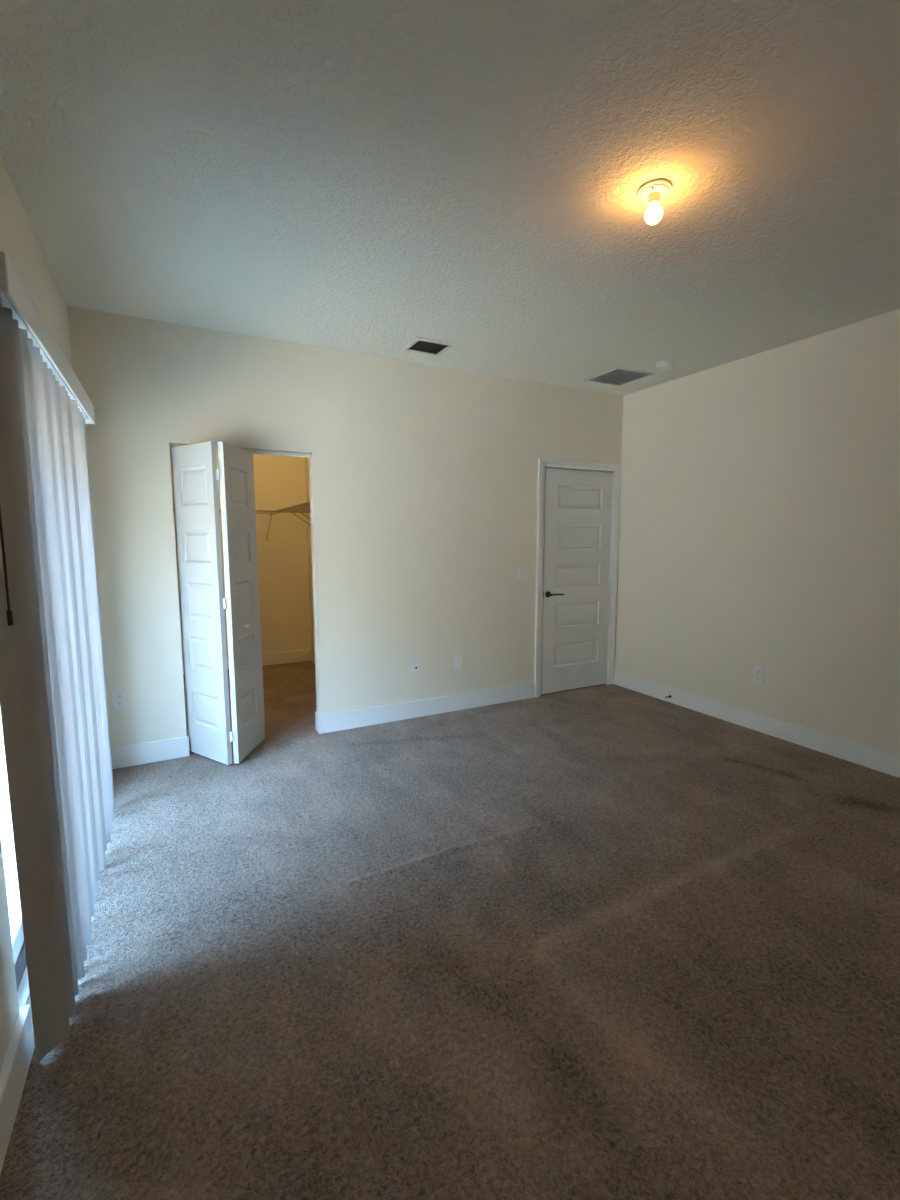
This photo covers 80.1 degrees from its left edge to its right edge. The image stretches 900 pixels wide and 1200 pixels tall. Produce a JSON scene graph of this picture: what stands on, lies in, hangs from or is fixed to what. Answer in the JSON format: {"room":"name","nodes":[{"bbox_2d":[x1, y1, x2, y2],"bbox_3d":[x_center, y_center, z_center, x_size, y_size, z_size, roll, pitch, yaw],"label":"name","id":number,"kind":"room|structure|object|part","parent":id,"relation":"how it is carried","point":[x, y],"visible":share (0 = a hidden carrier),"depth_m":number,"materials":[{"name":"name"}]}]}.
{"room":"empty bedroom","nodes":[
{"label":"empty bedroom","id":0,"kind":"room"},
{"bbox_2d":[0,156,71,1070],"bbox_3d":[-1.200,-0.063,1.132,0.200,2.740,4.550,-4,7,-27],"label":"wall","id":1,"kind":"structure","parent":0,"point":[19,241],"depth_m":1.96,"materials":[{"name":"beige paint"}]},
{"bbox_2d":[0,1005,34,1174],"bbox_3d":[-1.143,1.221,1.359,0.078,0.136,4.435,-4,7,-27],"label":"baseboard","id":2,"kind":"structure","parent":1,"relation":"attached to","point":[16,1063],"depth_m":1.35,"materials":[{"name":"white paint"}]},
{"bbox_2d":[9,888,28,1007],"bbox_3d":[-1.643,0.223,2.000,0.158,1.993,1.506,-4,7,-27],"label":"window","id":3,"kind":"structure","parent":1,"relation":"in","point":[15,917],"depth_m":1.77,"materials":[{"name":"glass"}]},
{"bbox_3d":[-1.461,0.269,1.721,0.032,1.925,0.749,-4,7,-27],"label":"sliding panel","id":4,"kind":"part","parent":3,"relation":"part of","materials":[{"name":"glass"}]},
{"bbox_2d":[0,251,114,1062],"bbox_3d":[-1.467,0.143,2.051,0.133,2.082,1.666,-4,7,-27],"label":"vertical blinds","id":5,"kind":"object","parent":1,"relation":"attached to","point":[54,710],"visible":1,"depth_m":1.56,"materials":[{"name":"white plastic"}]},
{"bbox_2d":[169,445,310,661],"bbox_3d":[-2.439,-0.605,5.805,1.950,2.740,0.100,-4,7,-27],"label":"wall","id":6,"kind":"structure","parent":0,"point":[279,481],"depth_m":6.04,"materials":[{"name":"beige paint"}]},
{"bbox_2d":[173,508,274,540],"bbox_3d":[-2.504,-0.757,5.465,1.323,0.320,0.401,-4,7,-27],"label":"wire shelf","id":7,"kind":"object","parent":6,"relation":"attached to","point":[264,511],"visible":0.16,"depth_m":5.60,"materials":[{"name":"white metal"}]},
{"bbox_2d":[305,457,314,651],"bbox_3d":[-1.063,-0.533,5.166,0.100,2.740,2.310,-4,7,-27],"label":"wall","id":8,"kind":"structure","parent":0,"point":[306,458],"depth_m":6.10,"materials":[{"name":"beige paint"}]},
{"bbox_2d":[182,649,314,673],"bbox_3d":[-1.881,0.811,4.893,1.750,0.136,2.310,-4,7,-27],"label":"baseboard","id":9,"kind":"structure","parent":8,"relation":"attached to","point":[299,655],"depth_m":6.16,"materials":[{"name":"white paint"}]},
{"bbox_2d":[269,501,310,525],"bbox_3d":[-1.321,-0.715,5.078,0.411,0.320,2.153,-4,7,-27],"label":"wire shelf","id":10,"kind":"object","parent":8,"relation":"attached to","point":[302,508],"visible":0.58,"depth_m":5.08,"materials":[{"name":"white metal"}]},
{"bbox_2d":[67,306,622,747],"bbox_3d":[-0.325,-0.422,4.192,4.713,2.740,0.110,-4,7,-27],"label":"wall","id":11,"kind":"structure","parent":0,"point":[423,478],"depth_m":3.92,"materials":[{"name":"beige paint"}]},
{"bbox_2d":[112,690,126,709],"bbox_3d":[-2.060,0.622,3.338,0.074,0.118,0.008,-4,7,-27],"label":"wall outlet","id":12,"kind":"object","parent":11,"relation":"attached to","point":[119,697],"visible":1,"depth_m":3.34,"materials":[{"name":"white plastic"}]},
{"bbox_2d":[170,441,309,764],"bbox_3d":[-1.288,0.009,3.523,0.876,2.004,0.408,-4,7,-27],"label":"door","id":13,"kind":"structure","parent":11,"relation":"in","point":[196,475],"depth_m":3.37,"materials":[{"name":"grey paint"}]},
{"bbox_2d":[111,683,534,768],"bbox_3d":[-0.719,0.898,4.126,3.288,0.136,0.120,-4,7,-27],"label":"baseboard","id":14,"kind":"structure","parent":11,"relation":"attached to","point":[167,749],"depth_m":4.12,"materials":[{"name":"white paint"}]},
{"bbox_2d":[412,660,419,674],"bbox_3d":[-0.270,0.539,4.260,0.072,0.118,0.016,-4,7,-27],"label":"outlet","id":15,"kind":"object","parent":11,"relation":"attached to","point":[416,663],"visible":1,"depth_m":4.26,"materials":[{"name":"white plastic"}]},
{"bbox_2d":[454,654,461,668],"bbox_3d":[0.068,0.511,4.438,0.076,0.120,0.008,-4,7,-27],"label":"wall outlet","id":16,"kind":"object","parent":11,"relation":"attached to","point":[457,658],"visible":1,"depth_m":4.43,"materials":[{"name":"white plastic"}]},
{"bbox_2d":[517,566,527,579],"bbox_3d":[0.629,-0.234,4.643,0.117,0.118,0.012,-4,7,-27],"label":"light switch","id":17,"kind":"object","parent":11,"relation":"attached to","point":[522,571],"visible":1,"depth_m":4.64,"materials":[{"name":"white plastic"}]},
{"bbox_2d":[541,468,614,693],"bbox_3d":[1.192,-0.164,4.946,0.799,2.022,0.090,-4,7,-27],"label":"door","id":18,"kind":"structure","parent":11,"relation":"in","point":[577,571],"depth_m":4.94,"materials":[{"name":"white paint"}]},
{"bbox_3d":[0.943,-0.050,4.808,0.172,0.057,0.055,-4,7,-27],"label":"handle","id":19,"kind":"part","parent":18,"relation":"part of","materials":[{"name":"brown metal"}]},
{"bbox_2d":[535,458,620,696],"bbox_3d":[1.159,-0.201,4.983,0.946,2.112,0.128,-4,7,-27],"label":"door frame","id":20,"kind":"structure","parent":11,"relation":"attached to","point":[541,461],"depth_m":4.84,"materials":[{"name":"white paint"}]},
{"bbox_2d":[0,661,899,1199],"bbox_3d":[0.186,1.032,3.424,4.309,0.032,6.890,-4,7,-27],"label":"floor","id":21,"kind":"structure","parent":0,"point":[602,941],"depth_m":1.78,"materials":[{"name":"beige carpet"}]},
{"bbox_2d":[0,0,899,395],"bbox_3d":[0.183,-1.756,3.147,4.819,0.150,7.370,-4,7,-27],"label":"ceiling","id":22,"kind":"structure","parent":0,"point":[369,177],"depth_m":1.92,"materials":[{"name":"white paint"}]},
{"bbox_2d":[402,337,454,355],"bbox_3d":[-0.151,-1.736,3.678,0.282,0.010,0.268,-4,7,-27],"label":"ceiling vent","id":23,"kind":"object","parent":22,"relation":"in","point":[421,345],"visible":1,"depth_m":3.67,"materials":[{"name":"metal"}]},
{"bbox_2d":[584,367,653,386],"bbox_3d":[1.381,-1.822,4.384,0.395,0.010,0.392,-4,7,-27],"label":"ceiling vent","id":24,"kind":"object","parent":22,"relation":"in","point":[618,376],"visible":1,"depth_m":4.37,"materials":[{"name":"white metal"}]},
{"bbox_2d":[637,179,671,224],"bbox_3d":[0.772,-1.491,2.028,0.124,0.120,0.124,-4,7,-27],"label":"ceiling light","id":25,"kind":"object","parent":22,"relation":"attached to","point":[652,191],"depth_m":2.01,"materials":[{"name":"white glass"}]},
{"bbox_2d":[647,191,660,206],"bbox_3d":[0.772,-1.513,2.025,0.048,0.035,0.048,-4,7,-27],"label":"socket","id":26,"kind":"object","parent":25,"relation":"attached to","point":[653,197],"depth_m":2.01,"materials":[{"name":"white ceramic"}]},
{"bbox_3d":[0.772,-1.468,2.030,0.064,0.074,0.064,-4,7,-27],"label":"bulb","id":27,"kind":"part","parent":25,"relation":"part of","materials":[{"name":"white glass"}]},
{"bbox_2d":[655,360,674,369],"bbox_3d":[1.621,-1.765,4.034,0.140,0.043,0.140,-4,7,-27],"label":"smoke detector","id":28,"kind":"object","parent":22,"relation":"attached to","point":[664,364],"visible":1,"depth_m":3.99,"materials":[{"name":"white plastic"}]},
{"bbox_2d":[614,309,899,754],"bbox_3d":[2.729,-0.308,3.159,0.150,2.740,4.550,-4,7,-27],"label":"wall","id":29,"kind":"structure","parent":0,"point":[759,514],"depth_m":3.79,"materials":[{"name":"beige paint"}]},
{"bbox_2d":[614,670,899,777],"bbox_3d":[2.636,0.984,3.316,0.015,0.136,4.450,-4,7,-27],"label":"baseboard","id":30,"kind":"structure","parent":29,"relation":"attached to","point":[877,759],"depth_m":3.86,"materials":[{"name":"white paint"}]},
{"bbox_2d":[753,666,763,683],"bbox_3d":[2.281,0.555,3.960,0.008,0.118,0.074,-4,7,-27],"label":"wall outlet","id":31,"kind":"object","parent":29,"relation":"attached to","point":[758,675],"visible":1,"depth_m":3.96,"materials":[{"name":"white plastic"}]},
{"label":"outside","id":32,"kind":"structure","parent":0,"visible":0},
{"bbox_2d":[0,711,14,876],"bbox_3d":[-5.783,1.556,0.369,8.800,0.220,16.000,-4,7,-27],"label":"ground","id":33,"kind":"structure","parent":32,"point":[6,830],"depth_m":2.84,"materials":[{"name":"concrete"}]}
]}

